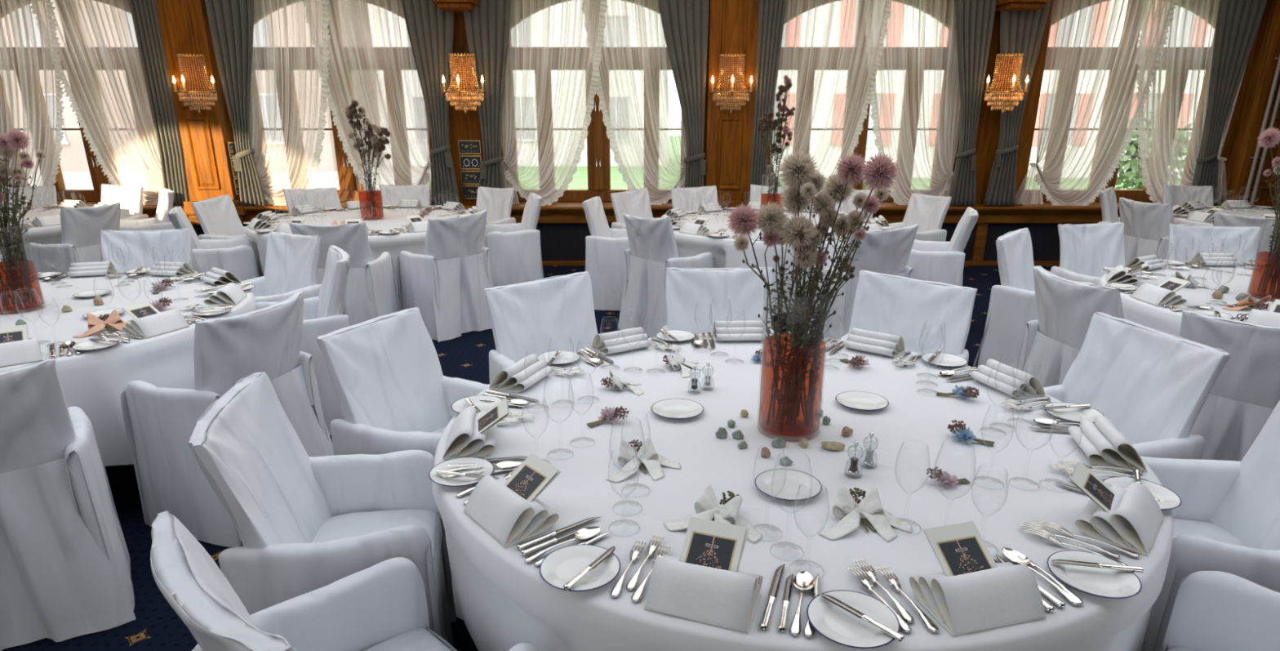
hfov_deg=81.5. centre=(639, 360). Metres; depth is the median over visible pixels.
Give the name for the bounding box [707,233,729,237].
bread plate
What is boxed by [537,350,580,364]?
bread plate
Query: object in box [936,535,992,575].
picture
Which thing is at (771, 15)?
drape
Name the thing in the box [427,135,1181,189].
lawn
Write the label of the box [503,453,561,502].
menu card
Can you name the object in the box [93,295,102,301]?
stone
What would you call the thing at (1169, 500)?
bread plate
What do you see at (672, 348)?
fork
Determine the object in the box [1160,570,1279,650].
dining chair
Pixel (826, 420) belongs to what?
pebble
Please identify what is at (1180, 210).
folded napkin
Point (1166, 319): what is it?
tablecloth
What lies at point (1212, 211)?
picture
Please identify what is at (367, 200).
flower vase
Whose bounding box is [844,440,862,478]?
pepper mill
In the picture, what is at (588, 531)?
soup spoon
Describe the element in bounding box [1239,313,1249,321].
fork
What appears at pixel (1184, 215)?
bread plate
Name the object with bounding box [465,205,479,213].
folded napkin
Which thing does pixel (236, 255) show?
dining chair
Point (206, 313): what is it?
bread plate
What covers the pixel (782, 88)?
sprig
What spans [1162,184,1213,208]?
dining chair
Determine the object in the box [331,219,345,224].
bow
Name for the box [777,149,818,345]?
thistle
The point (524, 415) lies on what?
fork
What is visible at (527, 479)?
picture
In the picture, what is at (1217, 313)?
butter knife
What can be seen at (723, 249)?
tablecloth
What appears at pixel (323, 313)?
dining chair
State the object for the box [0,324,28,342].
menu card
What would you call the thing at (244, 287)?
bread plate
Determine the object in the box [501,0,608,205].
sheer curtain
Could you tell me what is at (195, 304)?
fork
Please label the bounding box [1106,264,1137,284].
folded napkin
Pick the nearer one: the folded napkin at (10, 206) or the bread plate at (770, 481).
the bread plate at (770, 481)
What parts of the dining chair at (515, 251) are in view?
armrest, armrest, backrest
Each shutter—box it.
[780,93,795,145]
[788,17,799,47]
[831,93,845,145]
[839,0,855,47]
[880,93,895,144]
[888,0,901,47]
[928,93,941,145]
[942,26,948,47]
[1031,93,1044,145]
[1047,21,1059,47]
[1072,93,1091,145]
[1088,0,1111,47]
[1126,97,1146,127]
[1146,0,1155,43]
[1177,93,1189,130]
[1191,15,1209,47]
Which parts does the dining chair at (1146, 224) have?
backrest, armrest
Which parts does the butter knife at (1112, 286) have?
handle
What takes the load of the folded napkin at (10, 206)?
on the tablecloth at (51, 234)
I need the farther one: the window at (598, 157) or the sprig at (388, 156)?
the window at (598, 157)
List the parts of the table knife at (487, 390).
handle, blade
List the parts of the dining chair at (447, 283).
armrest, backrest, armrest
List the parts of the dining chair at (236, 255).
backrest, armrest, armrest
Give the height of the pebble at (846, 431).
0.025 m
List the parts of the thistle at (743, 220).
stem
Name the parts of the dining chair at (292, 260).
armrest, armrest, backrest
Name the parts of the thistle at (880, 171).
stem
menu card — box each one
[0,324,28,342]
[121,300,159,319]
[256,213,274,226]
[288,217,306,224]
[345,218,361,223]
[406,214,423,222]
[477,398,509,433]
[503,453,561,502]
[669,210,680,218]
[678,515,749,571]
[693,217,710,225]
[923,520,997,576]
[1069,461,1131,532]
[1116,262,1148,278]
[1157,276,1191,292]
[1205,207,1222,218]
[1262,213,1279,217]
[1269,298,1279,312]
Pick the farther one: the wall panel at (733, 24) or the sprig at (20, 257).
the wall panel at (733, 24)
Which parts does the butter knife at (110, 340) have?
blade, handle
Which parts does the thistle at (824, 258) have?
stem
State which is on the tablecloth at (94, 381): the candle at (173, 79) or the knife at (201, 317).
the knife at (201, 317)
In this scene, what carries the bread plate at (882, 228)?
on the tablecloth at (723, 249)
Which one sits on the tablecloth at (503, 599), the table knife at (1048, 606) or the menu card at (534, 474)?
the table knife at (1048, 606)
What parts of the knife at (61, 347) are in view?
handle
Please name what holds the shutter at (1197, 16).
hanging from the facade at (871, 148)
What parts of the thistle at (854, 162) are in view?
stem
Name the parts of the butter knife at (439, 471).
handle, blade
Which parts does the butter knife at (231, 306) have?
handle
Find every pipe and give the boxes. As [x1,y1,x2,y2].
[1243,54,1279,199]
[1249,85,1279,206]
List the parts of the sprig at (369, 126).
stem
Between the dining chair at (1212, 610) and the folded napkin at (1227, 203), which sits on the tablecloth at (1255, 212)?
the folded napkin at (1227, 203)
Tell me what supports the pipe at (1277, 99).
attached to the wall
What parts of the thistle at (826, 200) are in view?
stem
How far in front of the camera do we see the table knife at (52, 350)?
2.91 m
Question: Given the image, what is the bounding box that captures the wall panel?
[191,222,1097,260]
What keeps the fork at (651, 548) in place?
on the tablecloth at (503, 599)
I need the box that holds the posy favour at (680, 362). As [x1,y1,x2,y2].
[662,350,702,377]
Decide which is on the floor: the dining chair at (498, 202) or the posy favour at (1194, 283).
the dining chair at (498, 202)
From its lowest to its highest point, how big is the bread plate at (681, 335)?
0.016 m
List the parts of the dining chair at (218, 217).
backrest, armrest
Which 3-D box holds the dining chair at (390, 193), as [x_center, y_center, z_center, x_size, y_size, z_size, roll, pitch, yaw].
[-2.501,-1.371,7.884,0.614,0.932,0.571,-2,18,-5]
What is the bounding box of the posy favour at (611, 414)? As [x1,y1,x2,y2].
[586,405,629,426]
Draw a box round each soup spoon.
[42,274,57,280]
[62,341,75,355]
[126,271,144,276]
[182,277,196,280]
[183,316,202,319]
[207,290,247,293]
[447,460,521,471]
[501,398,528,404]
[524,525,600,561]
[576,351,600,364]
[693,333,703,345]
[789,570,813,635]
[825,337,837,347]
[939,368,977,375]
[1002,546,1079,604]
[1033,417,1079,424]
[1137,271,1153,274]
[1171,306,1210,309]
[1184,262,1200,267]
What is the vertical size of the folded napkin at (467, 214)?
0.074 m
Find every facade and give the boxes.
[0,0,383,171]
[367,0,668,166]
[772,0,1212,177]
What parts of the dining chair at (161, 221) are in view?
armrest, armrest, backrest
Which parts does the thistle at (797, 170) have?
stem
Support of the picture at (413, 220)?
attached to the menu card at (415, 218)
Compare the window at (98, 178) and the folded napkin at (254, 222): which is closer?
the folded napkin at (254, 222)
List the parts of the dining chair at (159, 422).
armrest, backrest, armrest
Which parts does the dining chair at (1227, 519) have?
armrest, seat, armrest, backrest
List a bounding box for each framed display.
[226,142,236,159]
[229,160,237,177]
[232,177,239,195]
[457,140,481,154]
[458,155,482,169]
[459,170,479,184]
[461,185,478,199]
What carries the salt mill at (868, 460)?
on the tablecloth at (503, 599)
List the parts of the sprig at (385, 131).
stem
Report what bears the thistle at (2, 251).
in the flower vase at (21, 278)
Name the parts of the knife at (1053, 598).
blade, handle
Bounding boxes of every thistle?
[0,128,31,263]
[0,132,15,257]
[0,148,19,261]
[0,159,8,237]
[0,160,12,263]
[0,167,12,263]
[0,174,9,245]
[0,191,13,262]
[0,231,8,265]
[0,231,14,264]
[4,151,31,253]
[6,149,47,262]
[6,166,24,262]
[8,166,26,262]
[9,173,23,262]
[10,157,34,263]
[727,203,782,338]
[733,235,779,339]
[755,200,799,343]
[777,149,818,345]
[777,191,836,341]
[778,186,837,321]
[780,213,823,345]
[787,244,819,342]
[789,248,828,343]
[796,170,839,324]
[797,172,854,343]
[797,222,826,334]
[799,151,901,342]
[803,191,867,334]
[804,151,866,331]
[807,209,864,343]
[810,195,880,344]
[810,227,867,342]
[812,214,852,336]
[814,185,889,328]
[1255,127,1279,250]
[1262,168,1279,255]
[1271,156,1279,253]
[1272,194,1279,256]
[1273,166,1279,254]
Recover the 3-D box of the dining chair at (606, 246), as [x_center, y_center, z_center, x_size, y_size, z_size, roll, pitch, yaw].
[-0.212,-0.976,6.696,0.571,0.932,0.614,3,19,9]
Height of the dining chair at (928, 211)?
0.940 m
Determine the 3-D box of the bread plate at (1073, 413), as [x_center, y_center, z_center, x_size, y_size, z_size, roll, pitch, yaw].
[1.348,0.167,2.310,0.166,0.016,0.166,10,21,27]
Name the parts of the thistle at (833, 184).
stem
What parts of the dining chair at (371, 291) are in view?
backrest, armrest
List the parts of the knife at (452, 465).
handle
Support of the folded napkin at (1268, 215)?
on the tablecloth at (1255, 212)
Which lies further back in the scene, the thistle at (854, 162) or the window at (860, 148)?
the window at (860, 148)
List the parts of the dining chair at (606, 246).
backrest, armrest, armrest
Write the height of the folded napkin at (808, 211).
0.074 m
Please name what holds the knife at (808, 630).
on the tablecloth at (503, 599)
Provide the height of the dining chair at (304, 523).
0.932 m
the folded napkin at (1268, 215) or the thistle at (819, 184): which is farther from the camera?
the folded napkin at (1268, 215)
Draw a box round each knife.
[49,343,56,358]
[50,272,66,279]
[53,274,68,280]
[58,342,64,355]
[71,342,81,353]
[88,337,123,343]
[182,315,207,319]
[185,319,197,322]
[191,305,233,311]
[238,281,251,285]
[435,468,499,479]
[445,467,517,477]
[447,462,498,467]
[464,397,480,413]
[480,398,525,407]
[483,391,530,402]
[483,455,528,460]
[484,388,539,401]
[515,516,600,550]
[520,525,592,555]
[534,530,612,564]
[546,350,560,365]
[562,545,615,590]
[580,348,603,362]
[580,355,596,365]
[584,346,613,363]
[660,328,678,341]
[701,332,707,346]
[706,332,715,348]
[758,563,785,629]
[777,573,793,631]
[802,572,820,636]
[819,593,904,641]
[825,338,844,350]
[828,339,846,353]
[927,348,941,362]
[935,366,977,373]
[944,376,972,380]
[947,373,970,377]
[993,558,1055,611]
[995,553,1066,607]
[1008,545,1083,604]
[1027,426,1068,431]
[1029,417,1080,421]
[1039,424,1068,428]
[1040,403,1090,408]
[1050,559,1143,573]
[1053,480,1081,491]
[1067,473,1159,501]
[1109,284,1138,287]
[1132,468,1142,484]
[1162,304,1204,306]
[1168,306,1196,308]
[1172,308,1207,310]
[1186,261,1209,268]
[1214,310,1221,317]
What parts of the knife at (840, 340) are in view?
blade, handle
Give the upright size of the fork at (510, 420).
0.014 m
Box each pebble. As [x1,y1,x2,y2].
[715,426,727,437]
[727,418,735,426]
[732,429,743,439]
[737,440,747,448]
[740,408,748,417]
[760,446,770,457]
[771,435,786,447]
[779,456,793,465]
[799,437,808,447]
[821,440,845,450]
[822,415,831,423]
[841,426,853,436]
[1211,289,1223,298]
[1217,284,1229,292]
[1235,292,1248,300]
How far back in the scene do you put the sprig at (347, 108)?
6.38 m
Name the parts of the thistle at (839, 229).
stem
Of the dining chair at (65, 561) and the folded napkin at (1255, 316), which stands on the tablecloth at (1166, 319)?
the folded napkin at (1255, 316)
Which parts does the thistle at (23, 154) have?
stem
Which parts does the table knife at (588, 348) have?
handle, blade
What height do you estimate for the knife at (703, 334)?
0.011 m
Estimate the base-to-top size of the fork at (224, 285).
0.014 m
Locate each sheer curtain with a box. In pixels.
[0,0,64,186]
[29,0,164,204]
[204,0,330,205]
[302,0,431,193]
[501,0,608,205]
[582,0,686,204]
[765,0,891,203]
[864,0,959,204]
[1014,0,1178,205]
[1135,0,1248,204]
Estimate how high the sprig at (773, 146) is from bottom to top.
0.738 m
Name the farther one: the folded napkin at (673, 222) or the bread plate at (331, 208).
the bread plate at (331, 208)
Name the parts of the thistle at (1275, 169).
stem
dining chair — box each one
[0,185,57,207]
[0,357,136,650]
[24,202,120,275]
[100,183,148,219]
[100,227,198,273]
[119,187,174,230]
[120,289,333,546]
[150,510,539,650]
[168,206,258,281]
[187,371,457,645]
[191,194,262,276]
[241,231,321,302]
[255,244,350,434]
[282,187,342,213]
[288,222,399,325]
[315,306,489,457]
[378,184,430,206]
[395,209,493,342]
[475,186,515,224]
[484,191,544,286]
[484,271,597,384]
[582,195,630,310]
[610,187,654,228]
[617,213,716,337]
[662,266,773,333]
[671,185,717,210]
[750,184,791,205]
[804,223,919,338]
[833,189,875,217]
[838,270,977,364]
[888,192,951,241]
[906,206,978,285]
[973,227,1093,368]
[1017,265,1124,386]
[1043,311,1230,458]
[1050,222,1124,284]
[1097,186,1120,223]
[1119,197,1173,265]
[1140,400,1279,650]
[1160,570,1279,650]
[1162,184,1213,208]
[1166,222,1260,264]
[1178,309,1279,461]
[1213,211,1279,259]
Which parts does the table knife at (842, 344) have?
blade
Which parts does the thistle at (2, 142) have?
stem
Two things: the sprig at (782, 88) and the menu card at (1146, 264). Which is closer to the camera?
the menu card at (1146, 264)
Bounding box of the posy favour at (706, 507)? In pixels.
[663,483,762,542]
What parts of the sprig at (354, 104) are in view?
stem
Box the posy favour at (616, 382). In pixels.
[600,370,644,395]
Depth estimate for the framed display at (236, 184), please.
8.22 m
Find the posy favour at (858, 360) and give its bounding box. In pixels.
[840,354,870,367]
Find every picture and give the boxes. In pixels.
[0,330,23,342]
[129,305,157,318]
[261,215,270,222]
[291,220,302,222]
[346,221,359,223]
[409,217,422,222]
[477,405,498,431]
[506,463,546,499]
[684,530,737,570]
[693,219,705,224]
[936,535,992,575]
[1083,471,1114,510]
[1127,264,1142,273]
[1160,280,1182,290]
[1207,209,1217,217]
[1272,303,1279,312]
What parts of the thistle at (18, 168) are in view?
stem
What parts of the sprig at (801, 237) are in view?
stem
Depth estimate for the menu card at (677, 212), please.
6.28 m
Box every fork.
[92,331,129,339]
[92,333,130,342]
[104,330,142,337]
[167,273,194,279]
[176,305,219,309]
[182,306,208,309]
[187,303,232,306]
[194,284,225,290]
[200,283,241,288]
[200,286,222,290]
[456,469,515,496]
[497,417,520,423]
[504,413,535,418]
[508,411,524,416]
[546,365,583,371]
[552,370,574,376]
[553,368,586,374]
[610,538,647,596]
[626,533,665,590]
[631,543,671,601]
[649,339,678,351]
[650,337,680,349]
[651,342,668,350]
[847,565,911,632]
[852,558,914,622]
[875,565,938,632]
[892,350,911,363]
[895,355,916,368]
[905,353,922,366]
[1000,396,1050,404]
[1000,400,1051,408]
[1010,402,1049,410]
[1016,520,1119,557]
[1024,527,1127,564]
[1035,520,1139,557]
[1047,463,1133,476]
[1058,460,1143,473]
[1062,468,1146,479]
[1231,313,1247,319]
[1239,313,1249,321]
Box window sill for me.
[57,201,1220,222]
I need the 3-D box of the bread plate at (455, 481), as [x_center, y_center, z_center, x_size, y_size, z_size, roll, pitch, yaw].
[-0.463,0.294,1.930,0.166,0.016,0.166,16,24,40]
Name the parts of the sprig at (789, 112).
stem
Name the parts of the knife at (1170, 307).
handle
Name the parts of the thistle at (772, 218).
stem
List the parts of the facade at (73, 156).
casing, casing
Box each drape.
[128,0,189,205]
[204,0,266,205]
[401,0,459,205]
[462,0,511,188]
[658,0,709,187]
[748,0,786,200]
[949,0,996,205]
[983,1,1050,205]
[1191,0,1267,205]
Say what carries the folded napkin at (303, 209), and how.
on the tablecloth at (413, 242)
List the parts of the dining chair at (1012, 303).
armrest, backrest, armrest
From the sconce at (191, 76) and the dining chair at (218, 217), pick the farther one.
the sconce at (191, 76)
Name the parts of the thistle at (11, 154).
stem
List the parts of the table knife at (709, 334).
handle, blade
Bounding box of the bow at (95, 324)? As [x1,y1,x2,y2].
[72,309,128,337]
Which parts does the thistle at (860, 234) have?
stem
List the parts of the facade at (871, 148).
casing, casing, casing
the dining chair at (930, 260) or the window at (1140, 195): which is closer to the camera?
the dining chair at (930, 260)
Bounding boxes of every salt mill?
[702,361,714,390]
[859,431,878,468]
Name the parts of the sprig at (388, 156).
stem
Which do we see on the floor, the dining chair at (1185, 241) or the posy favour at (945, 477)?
the dining chair at (1185, 241)
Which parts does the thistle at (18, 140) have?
stem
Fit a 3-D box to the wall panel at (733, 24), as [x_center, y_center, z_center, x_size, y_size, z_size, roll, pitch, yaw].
[0.970,-3.065,7.849,0.560,2.820,0.290,0,18,0]
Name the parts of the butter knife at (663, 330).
handle, blade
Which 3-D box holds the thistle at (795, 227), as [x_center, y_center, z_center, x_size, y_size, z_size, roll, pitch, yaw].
[0.432,-0.093,2.064,0.120,0.625,0.113,4,19,13]
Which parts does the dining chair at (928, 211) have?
armrest, backrest, armrest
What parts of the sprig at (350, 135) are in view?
stem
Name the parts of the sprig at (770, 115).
stem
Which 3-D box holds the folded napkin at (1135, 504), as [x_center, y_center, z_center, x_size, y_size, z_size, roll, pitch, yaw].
[1.097,0.343,1.688,0.146,0.074,0.205,16,24,39]
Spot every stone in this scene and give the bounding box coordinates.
[15,319,26,325]
[61,304,72,311]
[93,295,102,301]
[93,298,103,304]
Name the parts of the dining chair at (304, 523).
backrest, armrest, seat, armrest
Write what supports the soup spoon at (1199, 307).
on the tablecloth at (1166, 319)
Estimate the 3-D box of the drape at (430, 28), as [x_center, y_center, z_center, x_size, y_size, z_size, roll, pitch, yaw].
[-2.165,-2.904,7.824,0.564,2.510,0.144,2,18,5]
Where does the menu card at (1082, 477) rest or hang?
in the folded napkin at (1135, 504)
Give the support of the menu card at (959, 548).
in the folded napkin at (1006, 593)
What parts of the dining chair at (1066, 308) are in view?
armrest, backrest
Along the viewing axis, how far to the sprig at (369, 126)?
6.45 m
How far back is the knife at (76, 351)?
2.92 m
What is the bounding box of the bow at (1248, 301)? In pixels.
[1222,294,1271,310]
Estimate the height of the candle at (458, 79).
0.155 m
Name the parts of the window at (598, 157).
handle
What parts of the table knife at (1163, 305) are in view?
handle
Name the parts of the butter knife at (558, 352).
blade, handle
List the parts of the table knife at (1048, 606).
handle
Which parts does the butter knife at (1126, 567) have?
blade, handle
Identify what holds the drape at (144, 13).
attached to the wall
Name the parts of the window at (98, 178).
handle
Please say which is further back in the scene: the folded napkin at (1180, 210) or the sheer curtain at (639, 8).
the sheer curtain at (639, 8)
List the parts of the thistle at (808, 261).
stem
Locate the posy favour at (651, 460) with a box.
[605,436,680,482]
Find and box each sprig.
[0,177,18,265]
[0,185,14,254]
[0,228,9,266]
[11,200,30,262]
[14,195,31,262]
[344,104,368,191]
[347,120,367,191]
[349,99,371,191]
[351,137,368,184]
[355,106,373,191]
[364,123,377,191]
[364,128,373,182]
[364,135,382,191]
[367,123,385,191]
[371,126,390,191]
[372,136,391,191]
[756,117,770,194]
[757,115,774,195]
[762,111,775,194]
[766,117,782,194]
[766,254,788,344]
[769,84,786,195]
[769,131,786,194]
[772,227,792,338]
[773,75,792,194]
[775,102,787,194]
[775,106,795,183]
[775,124,792,192]
[781,233,810,348]
[781,248,802,337]
[798,224,834,348]
[798,230,834,334]
[808,262,854,342]
[812,265,848,337]
[816,256,855,346]
[1267,173,1279,253]
[1270,193,1279,255]
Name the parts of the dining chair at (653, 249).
armrest, backrest, armrest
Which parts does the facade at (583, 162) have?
casing, casing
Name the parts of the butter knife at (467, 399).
handle, blade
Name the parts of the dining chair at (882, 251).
armrest, backrest, armrest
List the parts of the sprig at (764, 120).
stem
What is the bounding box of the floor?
[1,265,1059,650]
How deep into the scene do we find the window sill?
8.31 m
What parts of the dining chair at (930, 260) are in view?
armrest, armrest, backrest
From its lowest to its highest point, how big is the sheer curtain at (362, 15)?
2.485 m
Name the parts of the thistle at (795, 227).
stem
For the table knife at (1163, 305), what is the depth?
3.61 m
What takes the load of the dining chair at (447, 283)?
on the floor
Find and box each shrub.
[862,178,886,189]
[1114,111,1186,189]
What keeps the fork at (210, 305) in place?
on the tablecloth at (94, 381)
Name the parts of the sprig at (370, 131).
stem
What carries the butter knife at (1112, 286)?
on the bread plate at (1124, 289)
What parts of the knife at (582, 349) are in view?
handle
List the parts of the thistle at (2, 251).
stem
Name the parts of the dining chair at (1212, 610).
seat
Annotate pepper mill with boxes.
[687,364,701,393]
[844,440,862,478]
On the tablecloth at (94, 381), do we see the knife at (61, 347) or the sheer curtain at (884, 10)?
the knife at (61, 347)
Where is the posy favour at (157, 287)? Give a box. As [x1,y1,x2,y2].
[150,278,173,293]
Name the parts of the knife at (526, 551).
handle, blade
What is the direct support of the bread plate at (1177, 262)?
on the tablecloth at (1166, 319)
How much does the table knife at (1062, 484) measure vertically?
0.011 m
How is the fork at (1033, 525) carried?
on the tablecloth at (503, 599)
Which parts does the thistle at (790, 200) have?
stem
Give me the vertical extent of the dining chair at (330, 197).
0.938 m
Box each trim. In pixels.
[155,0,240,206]
[180,205,248,224]
[431,0,479,13]
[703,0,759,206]
[995,0,1052,13]
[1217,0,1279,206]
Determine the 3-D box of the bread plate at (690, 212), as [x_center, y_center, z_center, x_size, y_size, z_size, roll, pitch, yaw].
[0.443,-1.393,7.007,0.166,0.016,0.166,8,20,22]
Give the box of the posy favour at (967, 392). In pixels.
[936,384,979,398]
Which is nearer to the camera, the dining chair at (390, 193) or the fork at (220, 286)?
the fork at (220, 286)
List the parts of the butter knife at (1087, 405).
blade, handle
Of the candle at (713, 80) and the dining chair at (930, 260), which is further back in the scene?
the candle at (713, 80)
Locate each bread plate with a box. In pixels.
[37,271,62,279]
[41,204,58,207]
[71,337,121,351]
[72,288,111,297]
[82,308,124,318]
[124,267,151,274]
[191,272,204,278]
[191,306,231,316]
[237,284,255,290]
[255,228,275,233]
[320,207,337,210]
[377,230,399,235]
[382,204,393,207]
[426,204,441,208]
[428,456,494,486]
[450,395,502,413]
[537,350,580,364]
[539,543,620,591]
[651,398,703,418]
[655,329,695,342]
[672,225,680,230]
[684,210,695,213]
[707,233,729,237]
[723,207,738,210]
[754,468,822,500]
[806,589,900,648]
[835,391,888,410]
[865,217,884,222]
[880,226,894,230]
[920,352,968,367]
[1044,401,1103,422]
[1046,549,1142,598]
[1102,266,1135,272]
[1102,475,1182,509]
[1105,283,1137,291]
[1162,259,1186,266]
[1173,213,1189,217]
[1191,309,1233,319]
[1204,204,1217,208]
[1242,260,1254,266]
[1253,205,1273,208]
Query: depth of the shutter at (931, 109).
25.64 m
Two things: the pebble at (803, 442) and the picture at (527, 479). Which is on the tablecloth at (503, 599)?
the pebble at (803, 442)
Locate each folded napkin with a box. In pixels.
[0,337,43,366]
[6,200,34,208]
[31,214,61,226]
[58,200,87,207]
[67,261,116,277]
[93,201,106,206]
[121,308,189,337]
[146,261,195,276]
[200,266,242,285]
[203,282,247,305]
[248,217,271,230]
[255,210,279,221]
[275,223,292,233]
[290,204,318,213]
[346,200,359,208]
[397,200,422,208]
[405,220,427,232]
[440,201,465,210]
[442,405,497,459]
[457,213,471,217]
[462,475,559,546]
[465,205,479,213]
[488,353,553,392]
[590,326,651,355]
[643,554,762,632]
[660,213,676,225]
[665,207,686,217]
[679,222,709,235]
[697,203,722,212]
[711,320,764,341]
[737,228,764,240]
[747,201,760,210]
[799,204,814,212]
[822,228,837,240]
[843,208,870,217]
[844,327,905,357]
[861,222,882,231]
[870,214,889,226]
[909,561,1047,635]
[970,358,1046,399]
[1067,415,1147,471]
[1075,481,1164,555]
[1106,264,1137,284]
[1124,254,1167,271]
[1131,282,1186,306]
[1172,204,1189,214]
[1180,200,1205,209]
[1186,210,1213,222]
[1190,253,1239,266]
[1220,200,1251,208]
[1246,308,1279,326]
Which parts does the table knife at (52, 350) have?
blade, handle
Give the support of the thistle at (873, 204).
in the flower vase at (792, 379)
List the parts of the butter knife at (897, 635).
blade, handle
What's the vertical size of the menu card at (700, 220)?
0.090 m
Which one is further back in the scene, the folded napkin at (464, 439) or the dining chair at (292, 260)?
the dining chair at (292, 260)
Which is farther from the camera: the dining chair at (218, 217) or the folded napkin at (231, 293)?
the dining chair at (218, 217)
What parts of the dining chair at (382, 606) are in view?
backrest, armrest, seat, armrest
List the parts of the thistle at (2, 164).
stem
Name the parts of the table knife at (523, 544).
handle, blade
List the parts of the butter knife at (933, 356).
blade, handle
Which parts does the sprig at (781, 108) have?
stem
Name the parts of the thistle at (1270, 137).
stem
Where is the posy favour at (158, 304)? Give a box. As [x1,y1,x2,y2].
[149,297,173,310]
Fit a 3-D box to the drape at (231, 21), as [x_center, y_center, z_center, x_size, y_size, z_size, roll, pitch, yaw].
[-4.183,-2.907,7.832,0.536,2.510,0.143,-2,18,-5]
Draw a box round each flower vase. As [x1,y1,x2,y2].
[0,260,44,311]
[358,190,383,218]
[758,333,826,435]
[760,193,783,209]
[1247,251,1279,298]
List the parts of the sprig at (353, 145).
stem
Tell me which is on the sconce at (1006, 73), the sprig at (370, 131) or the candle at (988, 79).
the candle at (988, 79)
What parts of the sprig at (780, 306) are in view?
stem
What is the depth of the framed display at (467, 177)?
8.32 m
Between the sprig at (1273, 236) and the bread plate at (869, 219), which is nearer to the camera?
the sprig at (1273, 236)
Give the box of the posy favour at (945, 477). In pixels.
[926,466,970,487]
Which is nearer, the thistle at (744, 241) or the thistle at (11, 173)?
the thistle at (744, 241)
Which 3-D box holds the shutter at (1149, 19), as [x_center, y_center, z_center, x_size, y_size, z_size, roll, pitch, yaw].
[17.100,-11.246,24.667,0.440,1.700,0.070,0,18,0]
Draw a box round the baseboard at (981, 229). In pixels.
[542,222,1059,265]
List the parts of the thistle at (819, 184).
stem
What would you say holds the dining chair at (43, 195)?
on the floor
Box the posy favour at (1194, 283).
[1174,271,1217,289]
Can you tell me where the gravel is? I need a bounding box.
[27,164,431,189]
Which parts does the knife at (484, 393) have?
handle, blade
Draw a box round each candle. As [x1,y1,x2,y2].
[172,75,177,90]
[181,75,186,90]
[211,75,215,90]
[442,75,444,90]
[456,74,459,89]
[480,75,484,90]
[711,75,714,90]
[731,75,733,90]
[750,75,752,90]
[986,75,989,90]
[1011,75,1015,89]
[1024,75,1028,90]
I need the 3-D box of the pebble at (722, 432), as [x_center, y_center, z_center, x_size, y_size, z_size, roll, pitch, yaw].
[0.239,0.209,2.162,0.031,0.031,0.032,14,23,36]
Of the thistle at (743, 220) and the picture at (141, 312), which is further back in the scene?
the picture at (141, 312)
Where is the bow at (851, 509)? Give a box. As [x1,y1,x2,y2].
[817,484,912,541]
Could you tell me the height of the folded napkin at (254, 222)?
0.074 m
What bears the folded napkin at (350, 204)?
on the tablecloth at (413, 242)
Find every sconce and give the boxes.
[172,53,217,114]
[441,53,485,113]
[710,53,753,113]
[984,53,1028,113]
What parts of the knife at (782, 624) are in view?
handle, blade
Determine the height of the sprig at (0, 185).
0.603 m
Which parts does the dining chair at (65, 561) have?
backrest, armrest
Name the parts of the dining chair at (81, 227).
armrest, backrest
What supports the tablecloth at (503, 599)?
on the banquet table
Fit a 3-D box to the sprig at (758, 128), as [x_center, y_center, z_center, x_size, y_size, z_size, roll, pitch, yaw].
[1.050,-1.621,6.292,0.162,0.858,0.084,-1,18,-3]
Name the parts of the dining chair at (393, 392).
backrest, armrest, seat, armrest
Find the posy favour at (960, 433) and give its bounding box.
[946,419,994,446]
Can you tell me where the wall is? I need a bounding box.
[0,0,1279,204]
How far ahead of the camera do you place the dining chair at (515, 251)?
6.76 m
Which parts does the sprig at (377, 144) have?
stem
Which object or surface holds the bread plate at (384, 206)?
on the tablecloth at (413, 242)
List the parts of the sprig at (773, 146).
stem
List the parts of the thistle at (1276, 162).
stem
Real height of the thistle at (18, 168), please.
0.645 m
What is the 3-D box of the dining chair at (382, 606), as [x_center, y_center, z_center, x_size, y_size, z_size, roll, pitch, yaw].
[-0.558,0.737,1.527,0.614,0.940,0.574,16,24,40]
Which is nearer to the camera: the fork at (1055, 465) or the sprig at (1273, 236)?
the fork at (1055, 465)
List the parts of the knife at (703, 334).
handle, blade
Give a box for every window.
[0,0,163,201]
[249,0,431,201]
[503,0,686,201]
[766,0,956,201]
[1024,0,1215,201]
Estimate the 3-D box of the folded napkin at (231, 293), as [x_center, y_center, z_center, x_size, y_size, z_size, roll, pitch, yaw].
[-2.078,-0.332,3.719,0.146,0.074,0.205,-4,19,-12]
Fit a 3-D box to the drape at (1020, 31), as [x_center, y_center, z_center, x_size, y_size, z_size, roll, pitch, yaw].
[3.943,-2.905,7.826,0.538,2.510,0.144,2,18,5]
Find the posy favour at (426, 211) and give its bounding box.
[419,208,431,215]
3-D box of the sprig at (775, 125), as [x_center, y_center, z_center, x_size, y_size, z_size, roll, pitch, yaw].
[1.135,-1.615,6.285,0.118,0.850,0.105,11,21,30]
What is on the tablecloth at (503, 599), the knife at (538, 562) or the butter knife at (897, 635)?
the knife at (538, 562)
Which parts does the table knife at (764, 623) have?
handle, blade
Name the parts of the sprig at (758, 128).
stem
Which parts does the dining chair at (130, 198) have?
armrest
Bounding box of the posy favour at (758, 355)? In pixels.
[751,348,762,361]
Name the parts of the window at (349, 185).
handle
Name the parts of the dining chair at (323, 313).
armrest, armrest, backrest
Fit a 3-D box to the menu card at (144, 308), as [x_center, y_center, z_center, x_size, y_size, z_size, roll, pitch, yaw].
[-2.136,-0.196,3.221,0.135,0.090,0.122,7,20,20]
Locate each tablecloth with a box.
[0,206,62,261]
[0,271,257,466]
[244,206,487,293]
[431,333,1173,650]
[673,209,891,315]
[1098,263,1279,335]
[1173,207,1279,226]
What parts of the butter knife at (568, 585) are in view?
handle, blade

